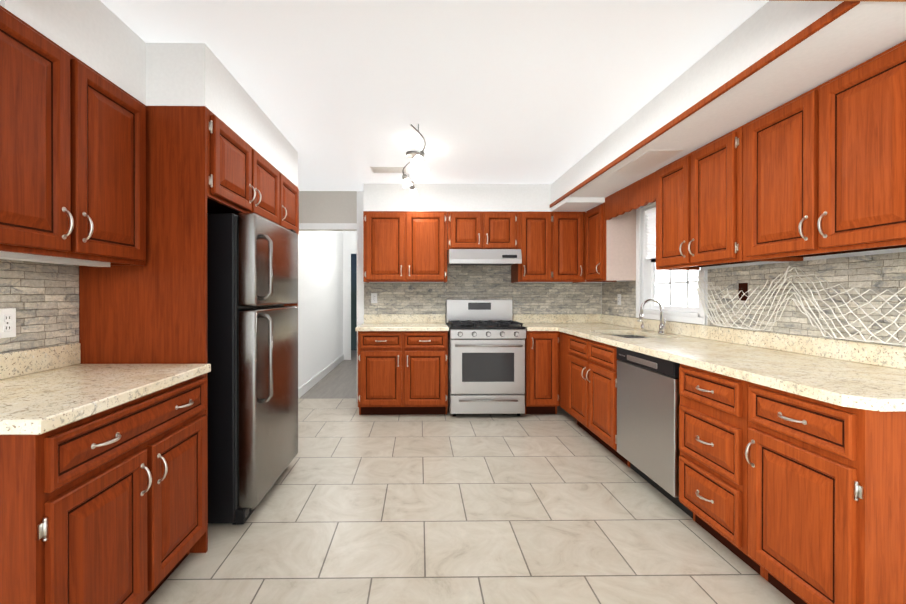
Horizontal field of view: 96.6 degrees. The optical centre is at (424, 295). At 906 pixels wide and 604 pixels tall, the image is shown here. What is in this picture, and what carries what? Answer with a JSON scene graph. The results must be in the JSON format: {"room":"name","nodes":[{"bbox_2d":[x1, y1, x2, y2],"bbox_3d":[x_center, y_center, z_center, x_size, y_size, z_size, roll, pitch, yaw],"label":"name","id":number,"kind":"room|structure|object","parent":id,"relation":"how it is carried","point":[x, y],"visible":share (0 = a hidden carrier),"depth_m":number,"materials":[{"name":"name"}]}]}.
{"room":"kitchen","nodes":[
{"label":"kitchen","id":0,"kind":"room"},
{"bbox_2d":[298,350,356,398],"bbox_3d":[-1.181,1.272,6.939,0.965,0.100,4.260,0,0,-1],"label":"floor","id":1,"kind":"structure","parent":0,"point":[338,381],"depth_m":5.56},
{"bbox_2d":[100,0,767,190],"bbox_3d":[0.220,-1.262,2.579,4.020,0.100,10.440,0,0,-1],"label":"ceiling","id":2,"kind":"structure","parent":0,"point":[344,94],"depth_m":2.15,"materials":[{"name":"paint"}]},
{"bbox_2d":[370,166,406,172],"bbox_3d":[-0.346,-1.209,3.872,0.340,0.012,0.180,0,0,-1],"label":"ceiling vent","id":3,"kind":"object","parent":2,"relation":"in","point":[379,169],"visible":0.94,"depth_m":3.83,"materials":[{"name":"white plastic"}]},
{"bbox_2d":[402,124,428,196],"bbox_3d":[-0.086,-1.108,3.456,0.242,0.211,1.466,0,0,-1],"label":"spotlights","id":4,"kind":"object","parent":2,"relation":"attached to","point":[417,157],"visible":1,"depth_m":3.37,"materials":[{"name":"silver metal"}]},
{"bbox_2d":[767,0,905,1],"bbox_3d":[0.237,-1.076,1.152,3.776,0.259,0.265,0,0,-1],"label":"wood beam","id":5,"kind":"structure","parent":2,"relation":"attached to","point":[845,0],"depth_m":1.29,"materials":[{"name":"brown wood"}]},
{"bbox_2d":[0,0,905,388],"bbox_3d":[0.212,-0.041,3.182,4.020,2.546,11.640,0,0,-1],"label":"wall","id":6,"kind":"structure","parent":0,"point":[98,36],"depth_m":2.13,"materials":[{"name":"paint"}]},
{"bbox_2d":[0,259,78,353],"bbox_3d":[-1.649,0.042,1.485,0.012,0.366,0.871,0,0,-1],"label":"backsplash","id":7,"kind":"structure","parent":6,"relation":"attached to","point":[42,299],"depth_m":1.73,"materials":[{"name":"grey tile"}]},
{"bbox_2d":[0,308,15,338],"bbox_3d":[-1.639,0.107,1.580,0.009,0.116,0.072,0,0,-1],"label":"electrical outlet","id":8,"kind":"object","parent":7,"relation":"attached to","point":[7,322],"visible":1,"depth_m":1.58,"materials":[{"name":"white plastic"}]},
{"bbox_2d":[0,5,145,266],"bbox_3d":[-1.463,-0.519,1.497,0.385,0.777,0.853,0,0,-1],"label":"upper cabinet","id":9,"kind":"object","parent":6,"relation":"attached to","point":[72,160],"visible":1,"depth_m":1.47,"materials":[{"name":"brown wood"}]},
{"bbox_2d":[298,223,359,400],"bbox_3d":[-1.171,0.193,4.680,0.830,2.070,0.012,0,0,-1],"label":"door frame","id":10,"kind":"structure","parent":6,"relation":"attached to","point":[310,384],"depth_m":4.67,"materials":[{"name":"white wood"}]},
{"bbox_2d":[363,211,446,282],"bbox_3d":[-0.210,-0.534,4.501,0.909,0.765,0.385,0,0,-1],"label":"upper cabinet","id":11,"kind":"object","parent":6,"relation":"attached to","point":[404,246],"visible":1,"depth_m":4.35,"materials":[{"name":"brown wood"}]},
{"bbox_2d":[364,265,600,323],"bbox_3d":[0.681,0.068,4.700,2.774,1.120,0.012,0,0,-1],"label":"backsplash","id":12,"kind":"structure","parent":6,"relation":"attached to","point":[478,282],"depth_m":4.69,"materials":[{"name":"grey tile"}]},
{"bbox_2d":[371,293,376,302],"bbox_3d":[-0.586,0.028,4.674,0.072,0.116,0.009,0,0,-1],"label":"electrical outlet","id":13,"kind":"object","parent":12,"relation":"attached to","point":[373,297],"visible":1,"depth_m":4.67,"materials":[{"name":"white plastic"}]},
{"bbox_2d":[447,211,517,250],"bbox_3d":[0.629,-0.706,4.511,0.762,0.420,0.385,0,0,-1],"label":"upper cabinet","id":14,"kind":"object","parent":6,"relation":"attached to","point":[481,230],"visible":1,"depth_m":4.36,"materials":[{"name":"brown wood"}]},
{"bbox_2d":[447,249,521,264],"bbox_3d":[0.630,-0.413,4.435,0.756,0.153,0.502,0,0,-1],"label":"range hood","id":15,"kind":"object","parent":14,"relation":"attached to","point":[484,256],"visible":0.94,"depth_m":4.20,"materials":[{"name":"silver metal"}]},
{"bbox_2d":[511,212,585,282],"bbox_3d":[1.383,-0.534,4.521,0.738,0.765,0.385,0,0,-1],"label":"upper cabinet","id":16,"kind":"object","parent":6,"relation":"attached to","point":[551,245],"visible":0.98,"depth_m":4.37,"materials":[{"name":"brown wood"}]},
{"bbox_2d":[585,202,635,281],"bbox_3d":[1.896,-0.533,4.168,0.385,0.765,0.439,0,0,-1],"label":"upper cabinet","id":17,"kind":"object","parent":6,"relation":"attached to","point":[610,250],"visible":0.94,"depth_m":3.95,"materials":[{"name":"brown wood"}]},
{"bbox_2d":[614,150,683,172],"bbox_3d":[1.591,-0.959,2.897,0.230,0.003,0.500,0,0,-1],"label":"access panel","id":18,"kind":"object","parent":6,"relation":"attached to","point":[646,161],"visible":1,"depth_m":2.87,"materials":[{"name":"white"}]},
{"bbox_2d":[636,201,704,324],"bbox_3d":[2.144,-0.337,3.465,0.150,1.102,0.940,0,0,-1],"label":"window","id":19,"kind":"structure","parent":6,"relation":"in","point":[674,293],"depth_m":3.64,"materials":[{"name":"white"}]},
{"bbox_2d":[645,208,655,258],"bbox_3d":[2.131,-0.577,3.464,0.046,0.458,0.770,0,0,-1],"label":"window blinds","id":20,"kind":"object","parent":19,"relation":"attached to","point":[651,213],"visible":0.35,"depth_m":3.77,"materials":[{"name":"white plastic"}]},
{"bbox_2d":[550,1,859,207],"bbox_3d":[1.385,-0.970,2.842,0.018,0.034,3.076,0,0,-1],"label":"trim","id":21,"kind":"structure","parent":6,"relation":"attached to","point":[836,12],"depth_m":1.78,"materials":[{"name":"brown wood"}]},
{"bbox_2d":[656,126,759,269],"bbox_3d":[1.914,-0.576,2.678,0.385,0.760,0.828,0,0,-1],"label":"upper cabinet","id":22,"kind":"object","parent":6,"relation":"attached to","point":[699,207],"visible":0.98,"depth_m":2.56,"materials":[{"name":"brown wood"}]},
{"bbox_2d":[605,172,655,219],"bbox_3d":[1.780,-0.844,3.517,0.020,0.225,0.851,0,0,-1],"label":"window valance","id":23,"kind":"object","parent":22,"relation":"attached to","point":[638,194],"visible":0.98,"depth_m":3.43,"materials":[{"name":"brown wood"}]},
{"bbox_2d":[602,252,905,346],"bbox_3d":[2.097,0.012,2.995,0.012,0.416,3.429,0,0,-1],"label":"backsplash","id":24,"kind":"structure","parent":6,"relation":"attached to","point":[878,273],"depth_m":2.17,"materials":[{"name":"grey tile"}]},
{"bbox_2d":[617,294,620,304],"bbox_3d":[2.070,0.039,4.285,0.009,0.116,0.072,0,0,-1],"label":"electrical outlet","id":25,"kind":"object","parent":24,"relation":"attached to","point":[618,299],"visible":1,"depth_m":4.28,"materials":[{"name":"white plastic"}]},
{"bbox_2d":[738,283,747,300],"bbox_3d":[2.090,-0.026,2.645,0.009,0.116,0.072,0,0,-1],"label":"electrical outlet","id":26,"kind":"object","parent":24,"relation":"attached to","point":[743,287],"visible":0.85,"depth_m":2.64,"materials":[{"name":"brown plastic"}]},
{"bbox_2d":[695,266,905,345],"bbox_3d":[2.071,0.023,2.223,0.032,0.384,1.652,0,0,-1],"label":"decoration","id":27,"kind":"object","parent":24,"relation":"attached to","point":[802,306],"visible":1,"depth_m":2.19,"materials":[{"name":"white wicker"}]},
{"bbox_2d":[743,40,905,260],"bbox_3d":[1.924,-0.574,1.821,0.385,0.760,0.878,0,0,-1],"label":"upper cabinet","id":28,"kind":"object","parent":6,"relation":"attached to","point":[824,168],"visible":1,"depth_m":1.75,"materials":[{"name":"brown wood"}]},
{"bbox_2d":[145,398,793,603],"bbox_3d":[0.238,1.289,1.096,4.020,0.100,7.460,0,0,-1],"label":"floor","id":29,"kind":"structure","parent":0,"point":[561,506],"depth_m":2.13,"materials":[{"name":"beige tile"}]},
{"bbox_2d":[0,374,206,603],"bbox_3d":[-1.323,0.802,1.502,0.665,0.871,0.853,0,0,-1],"label":"base cabinet","id":30,"kind":"object","parent":29,"relation":"on","point":[108,506],"visible":0.96,"depth_m":1.30,"materials":[{"name":"brown wood"}]},
{"bbox_2d":[0,343,210,434],"bbox_3d":[-1.336,0.295,1.490,0.638,0.140,0.872,0,0,-1],"label":"countertop","id":31,"kind":"structure","parent":30,"relation":"on","point":[45,390],"depth_m":1.49,"materials":[{"name":"stone"}]},
{"bbox_2d":[79,106,282,552],"bbox_3d":[-1.351,0.162,2.417,0.631,2.144,0.975,0,0,-1],"label":"tall cabinet","id":32,"kind":"object","parent":29,"relation":"on","point":[202,162],"depth_m":1.93,"materials":[{"name":"brown wood"}]},
{"bbox_2d":[207,213,297,524],"bbox_3d":[-1.236,0.382,2.523,0.807,1.695,0.765,0,0,-1],"label":"fridge","id":33,"kind":"object","parent":29,"relation":"on","point":[252,319],"visible":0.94,"depth_m":2.15,"materials":[{"name":"silver metal"}]},
{"bbox_2d":[283,175,298,306],"bbox_3d":[-1.360,0.160,3.153,0.631,2.144,0.497,0,0,-1],"label":"tall cabinet","id":34,"kind":"object","parent":29,"relation":"on","point":[290,191],"depth_m":3.16,"materials":[{"name":"brown wood"}]},
{"bbox_2d":[358,331,447,414],"bbox_3d":[-0.224,0.794,4.365,0.913,0.871,0.665,0,0,-1],"label":"base cabinet","id":35,"kind":"object","parent":29,"relation":"on","point":[402,372],"visible":0.96,"depth_m":4.07,"materials":[{"name":"brown wood"}]},
{"bbox_2d":[355,314,448,330],"bbox_3d":[-0.230,0.287,4.377,0.946,0.140,0.638,0,0,-1],"label":"countertop","id":36,"kind":"structure","parent":35,"relation":"on","point":[404,322],"depth_m":4.67,"materials":[{"name":"stone"}]},
{"bbox_2d":[446,299,525,415],"bbox_3d":[0.631,0.637,4.326,0.762,1.185,0.717,0,0,-1],"label":"range","id":37,"kind":"object","parent":29,"relation":"on","point":[486,355],"visible":1,"depth_m":4.03,"materials":[{"name":"silver metal"}]},
{"bbox_2d":[524,331,559,413],"bbox_3d":[1.203,0.793,4.382,0.341,0.871,0.665,0,0,-1],"label":"base cabinet","id":38,"kind":"object","parent":29,"relation":"on","point":[542,372],"visible":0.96,"depth_m":4.09,"materials":[{"name":"brown wood"}]},
{"bbox_2d":[560,332,617,427],"bbox_3d":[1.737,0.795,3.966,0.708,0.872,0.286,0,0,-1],"label":"base cabinet","id":39,"kind":"object","parent":29,"relation":"on","point":[588,385],"depth_m":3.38,"materials":[{"name":"brown wood"}]},
{"bbox_2d":[513,314,905,411],"bbox_3d":[1.576,0.291,2.997,1.053,0.140,3.443,0,0,-1],"label":"countertop","id":40,"kind":"structure","parent":39,"relation":"on","point":[860,375],"depth_m":2.07,"materials":[{"name":"stone"}]},
{"bbox_2d":[613,335,649,337],"bbox_3d":[1.730,0.486,3.382,0.452,0.248,0.692,0,0,-1],"label":"sink basin","id":41,"kind":"object","parent":40,"relation":"in","point":[630,336],"visible":0.08,"depth_m":3.71,"materials":[{"name":"silver metal"}]},
{"bbox_2d":[637,298,665,333],"bbox_3d":[1.923,0.171,3.526,0.220,0.297,0.387,0,0,-1],"label":"faucet","id":42,"kind":"object","parent":40,"relation":"on","point":[662,327],"visible":1,"depth_m":3.39,"materials":[{"name":"silver metal"}]},
{"bbox_2d":[617,347,692,518],"bbox_3d":[1.729,0.801,2.562,0.718,0.867,0.658,0,0,-1],"label":"dishwasher","id":43,"kind":"object","parent":29,"relation":"on","point":[648,399],"visible":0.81,"depth_m":2.46,"materials":[{"name":"silver metal"}]},
{"bbox_2d":[679,364,763,577],"bbox_3d":[1.733,0.800,1.993,0.764,0.871,0.456,0,0,-1],"label":"drawers","id":44,"kind":"object","parent":29,"relation":"on","point":[713,444],"visible":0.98,"depth_m":1.93,"materials":[{"name":"brown wood"}]},
{"bbox_2d":[745,382,905,603],"bbox_3d":[1.738,0.802,1.530,0.765,0.871,0.463,0,0,-1],"label":"base cabinet","id":45,"kind":"object","parent":29,"relation":"on","point":[826,503],"visible":0.94,"depth_m":1.40,"materials":[{"name":"brown wood"}]}
]}

